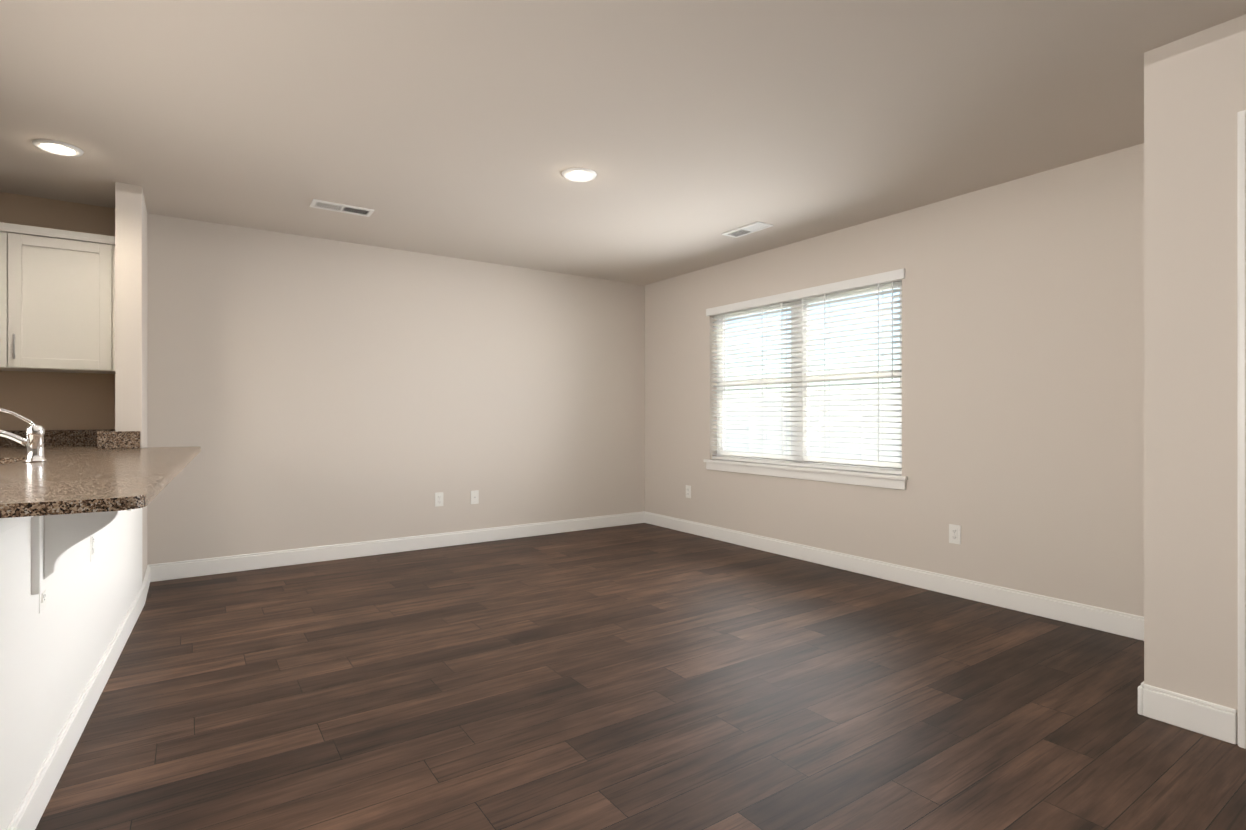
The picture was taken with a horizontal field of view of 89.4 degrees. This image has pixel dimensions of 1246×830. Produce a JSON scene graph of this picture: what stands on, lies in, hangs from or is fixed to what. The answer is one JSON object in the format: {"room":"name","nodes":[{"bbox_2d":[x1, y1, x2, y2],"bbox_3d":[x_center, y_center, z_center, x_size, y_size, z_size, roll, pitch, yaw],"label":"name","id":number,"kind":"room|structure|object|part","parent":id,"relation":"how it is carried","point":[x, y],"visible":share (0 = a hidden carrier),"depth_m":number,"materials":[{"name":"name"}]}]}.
{"room":"empty living room","nodes":[
{"label":"empty living room","id":0,"kind":"room"},
{"bbox_2d":[0,192,114,430],"bbox_3d":[-4.229,-0.115,3.420,2.390,2.440,0.002,0,0,-35],"label":"wall","id":1,"kind":"structure","parent":0,"point":[62,401],"depth_m":3.91,"materials":[{"name":"beige paint"}]},
{"bbox_2d":[0,446,123,451],"bbox_3d":[-4.047,0.208,3.153,2.377,0.031,0.642,0,0,-35],"label":"countertop","id":2,"kind":"structure","parent":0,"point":[2,448],"depth_m":3.63,"materials":[{"name":"brown stone"}]},
{"bbox_2d":[115,182,152,581],"bbox_3d":[-3.022,-0.115,3.881,0.120,2.440,0.590,0,0,-35],"label":"wall","id":3,"kind":"structure","parent":0,"point":[133,224],"depth_m":3.65,"materials":[{"name":"beige paint"}]},
{"bbox_2d":[142,564,153,601],"bbox_3d":[-2.958,1.047,3.907,0.016,0.116,0.560,0,0,-35],"label":"baseboard","id":4,"kind":"structure","parent":3,"relation":"attached to","point":[149,574],"depth_m":4.00,"materials":[{"name":"white wood"}]},
{"bbox_2d":[25,195,644,563],"bbox_3d":[-2.463,-0.115,4.727,6.720,2.440,0.150,0,0,-35],"label":"wall","id":5,"kind":"structure","parent":0,"point":[327,390],"depth_m":4.98,"materials":[{"name":"beige paint"}]},
{"bbox_2d":[0,226,114,373],"bbox_3d":[-3.570,-0.658,3.670,1.006,0.784,0.332,0,0,-35],"label":"upper cabinet","id":6,"kind":"object","parent":5,"relation":"attached to","point":[57,300],"depth_m":3.67,"materials":[{"name":"white paint"}]},
{"bbox_2d":[0,430,123,445],"bbox_3d":[-4.223,0.143,3.409,2.377,0.099,0.020,0,0,-35],"label":"backsplash","id":7,"kind":"structure","parent":5,"relation":"attached to","point":[51,437],"depth_m":3.88,"materials":[{"name":"brown stone"}]},
{"bbox_2d":[154,511,645,581],"bbox_3d":[-1.471,1.047,5.305,4.050,0.116,0.020,0,0,-35],"label":"baseboard","id":8,"kind":"structure","parent":5,"relation":"attached to","point":[244,562],"depth_m":4.96,"materials":[{"name":"white wood"}]},
{"bbox_2d":[435,492,442,506],"bbox_3d":[-1.536,0.706,5.267,0.070,0.115,0.008,0,0,-35],"label":"electrical outlet","id":9,"kind":"object","parent":5,"relation":"attached to","point":[439,499],"visible":1,"depth_m":5.26,"materials":[{"name":"white plastic"}]},
{"bbox_2d":[471,490,478,503],"bbox_3d":[-1.278,0.711,5.439,0.070,0.115,0.016,0,0,-35],"label":"electrical outlet","id":10,"kind":"object","parent":5,"relation":"attached to","point":[475,497],"visible":1,"depth_m":5.45,"materials":[{"name":"white plastic"}]},
{"bbox_2d":[0,0,1245,284],"bbox_3d":[-0.087,-1.386,1.112,6.900,0.100,8.800,0,0,-35],"label":"ceiling","id":11,"kind":"structure","parent":0,"point":[688,132],"depth_m":2.77,"materials":[{"name":"beige paint"}]},
{"bbox_2d":[32,139,83,156],"bbox_3d":[-2.817,-1.329,3.142,0.194,0.011,0.194,0,0,-35],"label":"recessed light","id":12,"kind":"object","parent":11,"relation":"in","point":[57,147],"visible":1,"depth_m":3.13,"materials":[{"name":"white"}]},
{"bbox_2d":[310,199,373,216],"bbox_3d":[-1.807,-1.330,4.055,0.360,0.009,0.150,0,0,-35],"label":"ceiling vent","id":13,"kind":"object","parent":11,"relation":"in","point":[338,207],"visible":0.96,"depth_m":4.04,"materials":[{"name":"white metal"}]},
{"bbox_2d":[562,168,596,181],"bbox_3d":[-0.243,-1.329,3.492,0.194,0.011,0.194,0,0,-35],"label":"recessed light","id":14,"kind":"object","parent":11,"relation":"in","point":[578,174],"visible":0.9,"depth_m":3.49,"materials":[{"name":"white"}]},
{"bbox_2d":[722,221,772,237],"bbox_3d":[0.891,-1.330,4.527,0.150,0.009,0.360,0,0,-35],"label":"ceiling vent","id":15,"kind":"object","parent":11,"relation":"in","point":[748,229],"visible":1,"depth_m":4.51,"materials":[{"name":"white metal"}]},
{"bbox_2d":[35,523,1245,829],"bbox_3d":[-0.087,1.129,1.111,6.900,0.050,8.800,0,0,-35],"label":"floor","id":16,"kind":"structure","parent":0,"point":[639,677],"depth_m":2.38,"materials":[{"name":"wood"}]},
{"bbox_2d":[4,516,43,795],"bbox_3d":[-2.199,0.666,1.857,0.619,0.878,0.459,0,0,-32],"label":"half wall","id":17,"kind":"structure","parent":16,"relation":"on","point":[23,546],"depth_m":1.62,"materials":[{"name":"beige paint"}]},
{"bbox_2d":[0,446,199,535],"bbox_3d":[-2.320,0.232,2.415,1.056,0.079,2.830,0,0,-32],"label":"countertop","id":18,"kind":"structure","parent":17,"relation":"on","point":[75,482],"depth_m":1.85,"materials":[{"name":"brown stone"}]},
{"bbox_2d":[0,408,51,459],"bbox_3d":[-2.499,0.081,2.528,0.276,0.221,0.102,0,0,-32],"label":"faucet","id":19,"kind":"object","parent":18,"relation":"on","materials":[{"name":"silver metal"}]},
{"bbox_2d":[44,516,71,727],"bbox_3d":[-2.439,0.666,2.249,0.619,0.878,0.459,0,0,-32],"label":"half wall","id":20,"kind":"structure","parent":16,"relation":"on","point":[57,529],"depth_m":1.89,"materials":[{"name":"beige paint"}]},
{"bbox_2d":[72,512,95,683],"bbox_3d":[-2.679,0.666,2.640,0.619,0.878,0.459,0,0,-32],"label":"base cabinet","id":21,"kind":"object","parent":16,"relation":"on","point":[72,595],"depth_m":2.23,"materials":[{"name":"beige paint"}]},
{"bbox_2d":[96,512,115,643],"bbox_3d":[-2.957,0.666,3.094,0.619,0.878,0.606,0,0,-32],"label":"base cabinet","id":22,"kind":"object","parent":16,"relation":"on","point":[105,521],"depth_m":2.62,"materials":[{"name":"beige paint"}]},
{"bbox_3d":[-2.404,0.665,2.324,0.756,0.878,2.715,0,0,-32],"label":"knee wall trim","id":23,"kind":"part","parent":22,"relation":"part of","materials":[{"name":"white paint"}]},
{"bbox_2d":[645,145,1136,614],"bbox_3d":[1.567,-0.115,4.664,0.150,2.440,4.500,0,0,-35],"label":"wall","id":24,"kind":"structure","parent":0,"point":[1069,382],"depth_m":3.73,"materials":[{"name":"beige paint"}]},
{"bbox_2d":[686,485,690,497],"bbox_3d":[0.612,0.720,5.912,0.008,0.115,0.070,0,0,-35],"label":"outlet","id":25,"kind":"object","parent":24,"relation":"attached to","point":[688,491],"visible":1,"depth_m":5.91,"materials":[{"name":"white plastic"}]},
{"bbox_2d":[704,282,907,489],"bbox_3d":[1.350,-0.227,4.939,0.175,1.435,1.950,0,0,-35],"label":"window","id":26,"kind":"structure","parent":24,"relation":"in","point":[885,464],"depth_m":4.91,"materials":[{"name":"white plastic"}]},
{"bbox_2d":[706,268,904,473],"bbox_3d":[1.328,-0.282,4.924,0.092,1.350,1.910,0,0,-35],"label":"window blinds","id":27,"kind":"object","parent":26,"relation":"attached to","point":[879,281],"visible":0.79,"depth_m":4.76,"materials":[{"name":"white plastic"}]},
{"bbox_2d":[646,512,1143,640],"bbox_3d":[1.460,1.047,4.669,0.020,0.116,4.390,0,0,-35],"label":"baseboard","id":28,"kind":"structure","parent":24,"relation":"attached to","point":[1102,619],"depth_m":3.93,"materials":[{"name":"white wood"}]},
{"bbox_2d":[949,524,960,544],"bbox_3d":[2.028,0.729,3.852,0.008,0.115,0.070,0,0,-35],"label":"outlet","id":29,"kind":"object","parent":24,"relation":"attached to","point":[954,534],"visible":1,"depth_m":3.85,"materials":[{"name":"white plastic"}]},
{"bbox_2d":[1137,14,1245,743],"bbox_3d":[3.135,-0.116,0.663,0.120,2.440,4.110,0,0,-35],"label":"wall","id":30,"kind":"structure","parent":0,"point":[1195,84],"depth_m":2.22,"materials":[{"name":"beige paint"}]},
{"bbox_2d":[1138,682,1185,718],"bbox_3d":[2.289,1.047,2.584,0.936,0.116,0.024,0,0,-35],"label":"baseboard","id":31,"kind":"structure","parent":30,"relation":"attached to","point":[1153,701],"depth_m":2.28,"materials":[{"name":"white wood"}]},
{"bbox_2d":[1237,110,1245,748],"bbox_3d":[2.407,0.046,1.700,0.144,2.116,1.067,0,0,-35],"label":"door frame","id":32,"kind":"structure","parent":30,"relation":"attached to","point":[1241,314],"depth_m":2.09,"materials":[{"name":"white wood"}]},
{"label":"outside","id":33,"kind":"structure","parent":0,"visible":0},
{"bbox_3d":[18.245,1.459,15.838,39.700,0.100,55.000,0,0,-35],"label":"ground","id":34,"kind":"structure","parent":33,"visible":0},
{"bbox_2d":[726,387,898,461],"bbox_3d":[6.532,0.456,7.901,0.120,1.900,35.190,0,0,-35],"label":"window pane","id":35,"kind":"object","parent":34,"relation":"on","point":[896,459],"depth_m":11.82,"materials":[{"name":"white"}]}
]}

